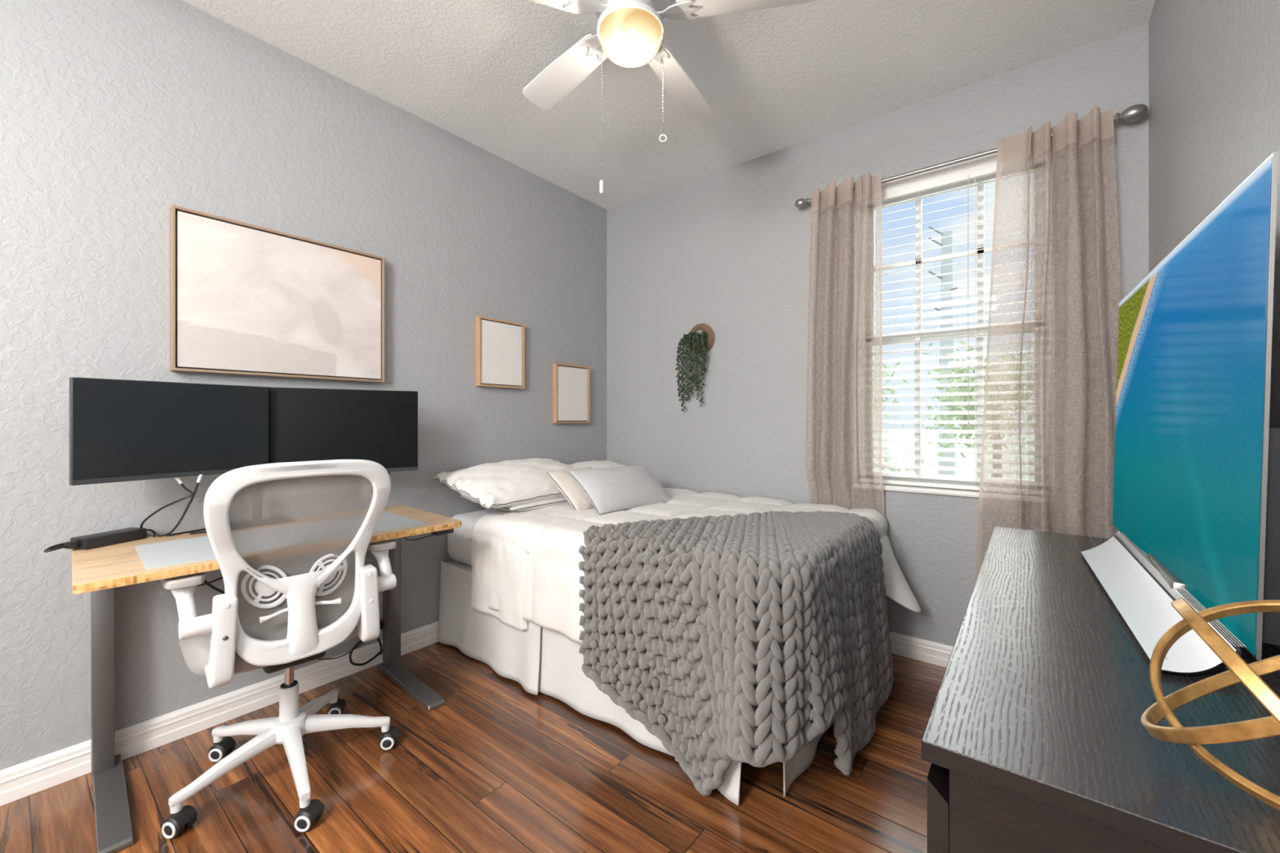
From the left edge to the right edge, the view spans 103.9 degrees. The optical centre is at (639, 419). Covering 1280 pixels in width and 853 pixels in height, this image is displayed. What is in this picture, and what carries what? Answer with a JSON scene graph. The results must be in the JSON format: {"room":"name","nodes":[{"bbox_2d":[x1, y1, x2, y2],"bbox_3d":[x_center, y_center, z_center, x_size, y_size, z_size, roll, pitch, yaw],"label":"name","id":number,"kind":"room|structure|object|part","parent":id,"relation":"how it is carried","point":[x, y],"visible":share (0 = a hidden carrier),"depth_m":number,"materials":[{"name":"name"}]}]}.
{"room":"home office","nodes":[
{"label":"home office","id":0,"kind":"room"},
{"bbox_2d":[0,0,606,770],"bbox_3d":[-1.243,-0.190,2.584,0.150,2.744,3.438,0,0,38],"label":"wall","id":1,"kind":"structure","parent":0,"point":[114,114],"depth_m":1.85,"materials":[{"name":"paint"}]},
{"bbox_2d":[0,621,438,805],"bbox_3d":[-1.193,1.131,2.514,0.016,0.102,3.088,0,0,38],"label":"baseboard","id":2,"kind":"structure","parent":1,"relation":"attached to","point":[34,775],"depth_m":1.87,"materials":[{"name":"white paint"}]},
{"bbox_2d":[169,204,385,382],"bbox_3d":[-1.479,-0.477,2.126,0.042,0.601,0.759,0,0,38],"label":"framed canvas","id":3,"kind":"object","parent":1,"relation":"attached to","point":[246,299],"visible":1,"depth_m":2.05,"materials":[{"name":"brown wood"}]},
{"bbox_2d":[475,315,524,388],"bbox_3d":[-0.823,-0.386,2.969,0.036,0.396,0.323,0,0,38],"label":"framed canvas","id":4,"kind":"object","parent":1,"relation":"attached to","point":[500,344],"visible":1,"depth_m":2.94,"materials":[{"name":"white fabric"}]},
{"bbox_2d":[552,363,590,423],"bbox_3d":[-0.466,-0.171,3.425,0.036,0.396,0.321,0,0,38],"label":"framed canvas","id":5,"kind":"object","parent":1,"relation":"attached to","point":[571,383],"visible":1,"depth_m":3.40,"materials":[{"name":"beige wood"}]},
{"bbox_2d":[0,641,946,852],"bbox_3d":[-0.690,1.232,0.850,3.160,0.100,5.488,0,0,38],"label":"floor","id":6,"kind":"structure","parent":0,"point":[500,766],"depth_m":1.59,"materials":[{"name":"brown wood"}]},
{"bbox_2d":[71,504,462,852],"bbox_3d":[-1.298,0.799,1.849,0.600,0.766,1.058,0,0,41],"label":"desk","id":7,"kind":"object","parent":6,"relation":"on","point":[99,571],"visible":0.7,"depth_m":1.63,"materials":[{"name":"brown wood"}]},
{"bbox_2d":[44,527,155,552],"bbox_3d":[-1.775,0.424,1.669,0.072,0.087,0.297,0,0,13],"label":"power adapter","id":8,"kind":"object","parent":7,"relation":"on","point":[126,535],"visible":0.91,"depth_m":1.64,"materials":[{"name":"black plastic"}]},
{"bbox_3d":[-1.810,0.396,1.578,0.034,0.024,0.103,0,0,14],"label":"cord","id":9,"kind":"part","parent":8,"relation":"part of","materials":[{"name":"black rubber"}]},
{"bbox_3d":[-1.746,0.429,1.786,0.022,0.077,0.065,0,0,30],"label":"cord","id":10,"kind":"part","parent":8,"relation":"part of","materials":[{"name":"black plastic"}]},
{"bbox_3d":[-1.786,0.803,1.664,0.084,0.713,0.052,0,0,41],"label":"leg","id":11,"kind":"part","parent":7,"relation":"part of","materials":[{"name":"grey metal"}]},
{"bbox_2d":[165,528,206,536],"bbox_3d":[-1.611,0.411,1.847,0.068,0.009,0.205,0,0,38],"label":"cable","id":12,"kind":"object","parent":7,"relation":"on","point":[198,531],"visible":0.59,"depth_m":1.81,"materials":[{"name":"black rubber"}]},
{"bbox_2d":[196,576,222,586],"bbox_3d":[-1.609,0.550,1.841,0.329,0.120,0.029,0,0,-43],"label":"cable","id":13,"kind":"object","parent":7,"relation":"hanging from","point":[220,578],"visible":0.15,"depth_m":1.85,"materials":[{"name":"black rubber"}]},
{"bbox_2d":[204,579,224,594],"bbox_3d":[-1.527,0.583,1.917,0.044,0.186,0.309,0,0,44],"label":"cable","id":14,"kind":"object","parent":7,"relation":"hanging from","point":[205,581],"visible":0.2,"depth_m":1.85,"materials":[{"name":"black rubber"}]},
{"bbox_2d":[134,511,428,569],"bbox_3d":[-1.243,0.415,1.809,0.390,0.002,0.800,0,0,41],"label":"desk mat","id":15,"kind":"object","parent":7,"relation":"on","point":[178,552],"visible":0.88,"depth_m":1.60,"materials":[{"name":"grey"}]},
{"bbox_2d":[349,640,382,666],"bbox_3d":[-1.272,1.053,2.330,0.020,0.170,0.154,0,0,33],"label":"cable","id":16,"kind":"object","parent":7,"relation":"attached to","point":[351,661],"visible":0.74,"depth_m":2.29,"materials":[{"name":"black rubber"}]},
{"bbox_2d":[377,618,383,654],"bbox_3d":[-1.245,1.039,2.371,0.068,0.168,0.068,0,0,38],"label":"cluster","id":17,"kind":"object","parent":7,"relation":"attached to","point":[381,624],"visible":0.38,"depth_m":2.37,"materials":[{"name":"black rubber"}]},
{"bbox_2d":[316,641,364,659],"bbox_3d":[-1.363,0.996,2.235,0.010,0.150,0.364,0,0,40],"label":"cable","id":18,"kind":"object","parent":17,"relation":"hanging from","point":[362,642],"visible":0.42,"depth_m":2.25,"materials":[{"name":"black rubber"}]},
{"bbox_3d":[-1.172,0.803,2.363,0.084,0.713,0.052,0,0,41],"label":"leg","id":19,"kind":"part","parent":7,"relation":"part of","materials":[{"name":"grey metal"}]},
{"bbox_2d":[403,534,434,540],"bbox_3d":[-0.986,0.488,2.162,0.446,0.064,0.044,0,0,43],"label":"cable","id":20,"kind":"object","parent":7,"relation":"attached to","point":[430,535],"visible":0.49,"depth_m":2.09,"materials":[{"name":"black rubber"}]},
{"bbox_2d":[431,528,453,535],"bbox_3d":[-0.794,0.452,2.013,0.045,0.018,0.075,0,0,41],"label":"desk controller","id":21,"kind":"object","parent":7,"relation":"attached to","point":[436,531],"depth_m":1.99,"materials":[{"name":"black plastic"}]},
{"bbox_3d":[-1.495,0.214,2.003,0.120,0.403,0.552,0,0,38],"label":"monitor stand","id":22,"kind":"object","parent":7,"relation":"on","visible":0},
{"bbox_2d":[69,377,268,485],"bbox_3d":[-1.605,0.037,1.749,0.046,0.328,0.528,0,0,28],"label":"monitor","id":23,"kind":"object","parent":22,"relation":"attached to","point":[121,430],"visible":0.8,"depth_m":1.69,"materials":[{"name":"grey plastic"}]},
{"bbox_2d":[139,477,193,528],"bbox_3d":[-1.662,0.338,1.752,0.178,0.288,0.040,0,0,6],"label":"cable","id":24,"kind":"object","parent":23,"relation":"hanging from","point":[178,479],"visible":0.77,"depth_m":1.74,"materials":[{"name":"black rubber"}]},
{"bbox_2d":[151,474,203,537],"bbox_3d":[-1.648,0.326,1.772,0.180,0.263,0.018,0,0,-7],"label":"cable","id":25,"kind":"object","parent":23,"relation":"hanging from","point":[199,477],"visible":0.9,"depth_m":1.77,"materials":[{"name":"black plastic"}]},
{"bbox_2d":[268,386,417,471],"bbox_3d":[-1.275,0.053,2.167,0.577,0.365,0.046,0,0,-34],"label":"monitor","id":26,"kind":"object","parent":22,"relation":"attached to","point":[380,427],"visible":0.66,"depth_m":2.14,"materials":[{"name":"grey plastic"}]},
{"bbox_2d":[160,459,399,839],"bbox_3d":[-1.179,0.655,1.683,0.698,1.054,0.636,0,0,38],"label":"office chair","id":27,"kind":"object","parent":6,"relation":"on","point":[290,541],"visible":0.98,"depth_m":1.56,"materials":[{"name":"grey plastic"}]},
{"bbox_3d":[-1.282,0.532,1.436,0.141,0.161,0.095,0,0,38],"label":"arm post","id":28,"kind":"part","parent":27,"relation":"part of","materials":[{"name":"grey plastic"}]},
{"bbox_3d":[-1.259,0.638,1.494,0.219,0.259,0.063,0,0,42],"label":"armrest","id":29,"kind":"part","parent":27,"relation":"part of","materials":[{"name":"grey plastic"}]},
{"bbox_3d":[-1.267,1.069,1.542,0.052,0.106,0.276,0,0,30],"label":"leg","id":30,"kind":"part","parent":27,"relation":"part of","materials":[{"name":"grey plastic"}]},
{"bbox_3d":[-1.349,1.069,1.722,0.279,0.106,0.052,0,0,12],"label":"leg","id":31,"kind":"part","parent":27,"relation":"part of","materials":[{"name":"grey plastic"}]},
{"bbox_3d":[-1.261,0.723,1.757,0.478,0.103,0.523,0,0,38],"label":"seat","id":32,"kind":"part","parent":27,"relation":"part of","materials":[{"name":"grey plastic"}]},
{"bbox_3d":[-1.122,0.603,1.546,0.020,0.024,0.091,0,0,30],"label":"lumbar lever","id":33,"kind":"part","parent":27,"relation":"part of","materials":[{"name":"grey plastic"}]},
{"bbox_3d":[-1.064,1.069,1.555,0.052,0.106,0.296,0,0,-42],"label":"leg","id":34,"kind":"part","parent":27,"relation":"part of","materials":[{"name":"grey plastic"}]},
{"bbox_3d":[-1.045,0.440,1.564,0.138,0.624,0.488,0,0,42],"label":"frame","id":35,"kind":"part","parent":27,"relation":"part of","materials":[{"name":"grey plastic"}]},
{"bbox_3d":[-1.202,1.069,1.859,0.052,0.106,0.284,0,0,-6],"label":"leg","id":36,"kind":"part","parent":27,"relation":"part of","materials":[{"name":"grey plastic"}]},
{"bbox_3d":[-1.035,0.603,1.642,0.091,0.024,0.020,0,0,-36],"label":"lumbar lever","id":37,"kind":"part","parent":27,"relation":"part of","materials":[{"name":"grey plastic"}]},
{"bbox_3d":[-1.030,1.069,1.756,0.275,0.106,0.052,0,0,-24],"label":"leg","id":38,"kind":"part","parent":27,"relation":"part of","materials":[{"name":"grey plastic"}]},
{"bbox_3d":[-0.998,0.638,1.784,0.219,0.259,0.063,0,0,42],"label":"armrest","id":39,"kind":"part","parent":27,"relation":"part of","materials":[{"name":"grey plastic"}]},
{"bbox_3d":[-0.944,0.532,1.812,0.088,0.161,0.146,0,0,-39],"label":"arm post","id":40,"kind":"part","parent":27,"relation":"part of","materials":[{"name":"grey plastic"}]},
{"bbox_2d":[437,560,834,805],"bbox_3d":[0.067,0.970,2.564,1.902,0.425,1.373,0,0,38],"label":"bed","id":41,"kind":"object","parent":6,"relation":"on","point":[541,660],"visible":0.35,"depth_m":2.14,"materials":[{"name":"white fabric"}]},
{"bbox_2d":[447,508,503,565],"bbox_3d":[0.071,0.634,2.605,1.845,0.250,1.280,0,0,38],"label":"mattress","id":42,"kind":"object","parent":41,"relation":"on","point":[459,545],"visible":0.14,"depth_m":2.58,"materials":[{"name":"white fabric"}]},
{"bbox_2d":[460,492,568,511],"bbox_3d":[-0.596,0.431,2.828,0.459,0.140,0.660,0,0,38],"label":"bed pillow","id":43,"kind":"object","parent":42,"relation":"on","point":[534,505],"visible":0.2,"depth_m":2.58,"materials":[{"name":"white fabric"}]},
{"bbox_2d":[433,457,576,509],"bbox_3d":[-0.641,0.345,2.785,0.507,0.227,0.811,0,0,38],"label":"bed pillow","id":44,"kind":"object","parent":43,"relation":"on","point":[505,482],"visible":0.77,"depth_m":2.57,"materials":[{"name":"white fabric"}]},
{"bbox_2d":[568,460,625,468],"bbox_3d":[-0.251,0.393,3.301,0.450,0.227,0.640,0,0,36],"label":"bed pillow","id":45,"kind":"object","parent":42,"relation":"on","point":[593,464],"visible":0.18,"depth_m":3.25,"materials":[{"name":"white fabric"}]},
{"bbox_2d":[468,488,921,709],"bbox_3d":[0.275,0.686,2.395,1.752,0.464,1.468,0,0,38],"label":"comforter","id":46,"kind":"object","parent":42,"relation":"on","point":[525,564],"visible":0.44,"depth_m":2.25,"materials":[{"name":"white fabric"}]},
{"bbox_2d":[546,466,594,511],"bbox_3d":[-0.295,0.376,2.701,0.224,0.214,0.384,0,0,31],"label":"throw pillow","id":47,"kind":"object","parent":46,"relation":"on","point":[562,479],"visible":0.45,"depth_m":2.57,"materials":[{"name":"beige fabric"}]},
{"bbox_2d":[568,465,672,515],"bbox_3d":[-0.087,0.376,2.748,0.256,0.222,0.584,0,0,44],"label":"throw pillow","id":48,"kind":"object","parent":46,"relation":"on","point":[610,489],"visible":0.9,"depth_m":2.64,"materials":[{"name":"white fabric"}]},
{"bbox_2d":[578,511,893,795],"bbox_3d":[0.424,0.788,2.008,0.916,0.757,1.077,0,0,41],"label":"knit throw","id":49,"kind":"object","parent":46,"relation":"on","point":[836,654],"visible":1,"depth_m":1.61,"materials":[{"name":"grey fabric"}]},
{"bbox_3d":[0.351,1.109,1.725,0.056,0.145,0.056,0,0,38],"label":"leg","id":50,"kind":"part","parent":41,"relation":"part of","materials":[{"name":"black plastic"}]},
{"bbox_2d":[921,526,1279,852],"bbox_3d":[1.019,0.792,1.114,0.450,0.780,1.589,0,0,38],"label":"dresser","id":51,"kind":"object","parent":6,"relation":"on","point":[1035,740],"visible":0.84,"depth_m":0.63,"materials":[{"name":"black wood"}]},
{"bbox_3d":[0.611,0.566,0.930,0.023,0.233,0.790,0,0,38],"label":"drawer","id":52,"kind":"part","parent":51,"relation":"part of","materials":[{"name":"black wood"}]},
{"bbox_2d":[1080,151,1279,675],"bbox_3d":[1.251,-0.002,1.248,0.184,0.807,1.260,0,0,35],"label":"television","id":53,"kind":"object","parent":51,"relation":"on","point":[1197,481],"visible":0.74,"depth_m":0.97,"materials":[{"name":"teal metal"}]},
{"bbox_2d":[1113,533,1247,648],"bbox_3d":[1.239,0.364,1.198,0.030,0.007,0.986,0,0,36],"label":"speaker grille","id":54,"kind":"object","parent":53,"relation":"attached to","point":[1162,580],"depth_m":1.10,"materials":[{"name":"grey metal"}]},
{"bbox_2d":[1140,597,1279,810],"bbox_3d":[0.669,0.294,0.501,0.239,0.212,0.273,0,0,38],"label":"ring sculpture","id":55,"kind":"object","parent":51,"relation":"on","point":[1249,674],"visible":1,"depth_m":0.51,"materials":[{"name":"gold metal"}]},
{"bbox_2d":[181,0,1155,209],"bbox_3d":[-0.058,-1.622,1.657,3.160,0.120,3.438,0,0,38],"label":"ceiling","id":56,"kind":"structure","parent":0,"point":[771,80],"depth_m":2.20,"materials":[{"name":"white paint"}]},
{"bbox_2d":[522,0,816,194],"bbox_3d":[-0.036,-1.162,1.723,1.194,0.800,1.194,0,0,38],"label":"ceiling fan","id":57,"kind":"object","parent":56,"relation":"hanging from","point":[630,33],"visible":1,"depth_m":1.69,"materials":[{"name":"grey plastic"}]},
{"bbox_3d":[-0.388,-1.358,1.525,0.464,0.032,0.134,0,0,-25],"label":"fan blade","id":58,"kind":"part","parent":57,"relation":"part of","materials":[{"name":"white"}]},
{"bbox_3d":[-0.299,-1.358,1.977,0.134,0.032,0.464,0,0,-43],"label":"fan blade","id":59,"kind":"part","parent":57,"relation":"part of","materials":[{"name":"white"}]},
{"bbox_3d":[-0.130,-0.784,1.690,0.014,0.045,0.013,0,0,38],"label":"pull knob","id":60,"kind":"part","parent":57,"relation":"part of","materials":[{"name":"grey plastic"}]},
{"bbox_3d":[-0.121,-1.058,1.690,0.022,0.521,0.004,0,0,-1],"label":"pull chain","id":61,"kind":"part","parent":57,"relation":"part of","materials":[{"name":"grey metal"}]},
{"bbox_3d":[-0.032,-1.264,1.690,0.216,0.079,0.216,0,0,38],"label":"lamp shade","id":62,"kind":"part","parent":57,"relation":"part of","materials":[{"name":"white glass"}]},
{"bbox_3d":[0.078,-0.948,1.690,0.027,0.027,0.005,0,0,1],"label":"pull knob","id":63,"kind":"part","parent":57,"relation":"part of","materials":[{"name":"grey plastic"}]},
{"bbox_3d":[0.068,-1.142,1.690,0.024,0.353,0.004,0,0,-1],"label":"pull chain","id":64,"kind":"part","parent":57,"relation":"part of","materials":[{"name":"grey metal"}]},
{"bbox_3d":[0.158,-1.358,2.033,0.134,0.032,0.464,0,0,29],"label":"fan blade","id":65,"kind":"part","parent":57,"relation":"part of","materials":[{"name":"white"}]},
{"bbox_3d":[0.352,-1.358,1.615,0.464,0.032,0.134,0,0,11],"label":"fan blade","id":66,"kind":"part","parent":57,"relation":"part of","materials":[{"name":"white"}]},
{"bbox_2d":[606,22,1148,646],"bbox_3d":[0.940,-0.190,2.932,2.860,2.744,0.200,0,0,38],"label":"wall","id":67,"kind":"structure","parent":0,"point":[727,250],"depth_m":2.89,"materials":[{"name":"paint"}]},
{"bbox_2d":[688,323,714,354],"bbox_3d":[0.388,-0.516,3.217,0.202,0.201,0.020,0,0,38],"label":"wall basket","id":68,"kind":"object","parent":67,"relation":"attached to","point":[709,338],"visible":0.63,"depth_m":3.18,"materials":[{"name":"brown"}]},
{"bbox_2d":[675,331,707,411],"bbox_3d":[0.334,-0.302,3.207,0.246,0.520,0.069,0,0,38],"label":"trailing plant","id":69,"kind":"object","parent":68,"relation":"in","point":[689,339],"visible":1,"depth_m":3.21,"materials":[{"name":"green plant"}]},
{"bbox_2d":[889,631,953,667],"bbox_3d":[0.873,1.131,2.847,2.860,0.102,0.016,0,0,38],"label":"baseboard","id":70,"kind":"structure","parent":67,"relation":"attached to","point":[922,650],"depth_m":2.45,"materials":[{"name":"white paint"}]},
{"bbox_2d":[853,152,1054,503],"bbox_3d":[1.505,-0.424,2.461,0.820,1.572,0.195,0,0,38],"label":"window","id":71,"kind":"structure","parent":67,"relation":"in","point":[980,331],"depth_m":2.47,"materials":[{"name":"white plastic"}]},
{"bbox_3d":[1.484,0.351,2.436,0.820,0.022,0.130,0,0,38],"label":"sill","id":72,"kind":"part","parent":71,"relation":"part of","materials":[{"name":"white paint"}]},
{"bbox_2d":[857,151,1050,495],"bbox_3d":[1.485,-0.434,2.437,0.792,1.537,0.076,0,0,38],"label":"window blind","id":73,"kind":"object","parent":71,"relation":"attached to","point":[988,166],"visible":0.49,"depth_m":2.44,"materials":[{"name":"white plastic"}]},
{"bbox_3d":[1.384,-0.414,2.491,0.002,1.472,0.002,0,0,38],"label":"ladder cord","id":74,"kind":"part","parent":73,"relation":"part of","materials":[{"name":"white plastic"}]},
{"bbox_3d":[1.491,0.325,2.443,0.792,0.018,0.050,0,0,38],"label":"rail","id":75,"kind":"part","parent":73,"relation":"part of","materials":[{"name":"white plastic"}]},
{"bbox_3d":[1.544,-0.554,2.351,0.014,1.192,0.013,0,0,38],"label":"lift cord","id":76,"kind":"part","parent":73,"relation":"part of","materials":[{"name":"white fabric"}]},
{"bbox_3d":[1.570,-0.414,2.346,0.002,1.472,0.002,0,0,38],"label":"ladder cord","id":77,"kind":"part","parent":73,"relation":"part of","materials":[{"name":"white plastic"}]},
{"bbox_3d":[1.605,-0.414,2.390,0.002,1.472,0.002,0,0,38],"label":"ladder cord","id":78,"kind":"part","parent":73,"relation":"part of","materials":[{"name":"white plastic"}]},
{"bbox_3d":[1.530,-0.070,2.493,0.756,0.769,0.028,0,0,38],"label":"sash","id":79,"kind":"part","parent":71,"relation":"part of","materials":[{"name":"white plastic"}]},
{"bbox_3d":[1.546,-0.792,2.514,0.756,0.772,0.028,0,0,38],"label":"sash","id":80,"kind":"part","parent":71,"relation":"part of","materials":[{"name":"white plastic"}]},
{"bbox_2d":[795,103,1147,208],"bbox_3d":[1.421,-1.190,2.368,1.388,0.064,0.096,0,0,38],"label":"curtain rod","id":81,"kind":"object","parent":67,"relation":"attached to","point":[1136,112],"visible":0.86,"depth_m":2.26,"materials":[{"name":"grey metal"}]},
{"bbox_2d":[805,171,884,516],"bbox_3d":[1.048,-0.043,2.615,0.401,2.389,0.137,0,0,38],"label":"curtain","id":82,"kind":"object","parent":81,"relation":"hanging from","point":[866,185],"visible":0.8,"depth_m":2.58,"materials":[{"name":"beige fabric"}]},
{"bbox_2d":[974,106,1121,583],"bbox_3d":[1.702,-0.043,2.086,0.544,2.390,0.107,0,0,42],"label":"curtain","id":83,"kind":"object","parent":81,"relation":"hanging from","point":[1097,124],"visible":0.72,"depth_m":2.07,"materials":[{"name":"beige fabric"}]},
{"bbox_2d":[1148,0,1279,649],"bbox_3d":[1.127,-0.190,0.729,0.150,2.744,3.438,0,0,38],"label":"wall","id":84,"kind":"structure","parent":0,"point":[1214,65],"depth_m":1.29,"materials":[{"name":"paint"}]},
{"label":"outside","id":85,"kind":"structure","parent":0,"visible":0},
{"bbox_2d":[874,432,1034,479],"bbox_3d":[20.648,1.732,30.436,80.000,0.100,66.612,0,0,38],"label":"ground","id":86,"kind":"structure","parent":85,"point":[906,435],"depth_m":24.54,"materials":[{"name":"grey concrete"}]},
{"bbox_2d":[874,361,907,428],"bbox_3d":[4.016,0.017,10.178,2.599,3.340,2.904,0,0,38],"label":"tree","id":87,"kind":"object","parent":86,"relation":"on","point":[891,390],"visible":0.04,"depth_m":9.71,"materials":[{"name":"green plant"}]},
{"bbox_2d":[881,450,914,472],"bbox_3d":[2.680,0.951,6.374,2.119,1.476,2.077,0,0,38],"label":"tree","id":88,"kind":"object","parent":86,"relation":"on","point":[892,469],"visible":0.02,"depth_m":6.55,"materials":[{"name":"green plant"}]},
{"bbox_2d":[928,226,957,475],"bbox_3d":[7.307,-1.484,12.042,0.603,6.333,0.407,0,0,38],"label":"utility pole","id":89,"kind":"object","parent":86,"relation":"on","point":[947,241],"visible":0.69,"depth_m":11.89,"materials":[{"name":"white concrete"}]},
{"bbox_2d":[911,338,1034,477],"bbox_3d":[5.870,0.101,8.418,2.182,3.171,2.753,0,0,38],"label":"tree","id":90,"kind":"object","parent":86,"relation":"on","point":[957,371],"visible":0.2,"depth_m":8.25,"materials":[{"name":"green plant"}]}
]}

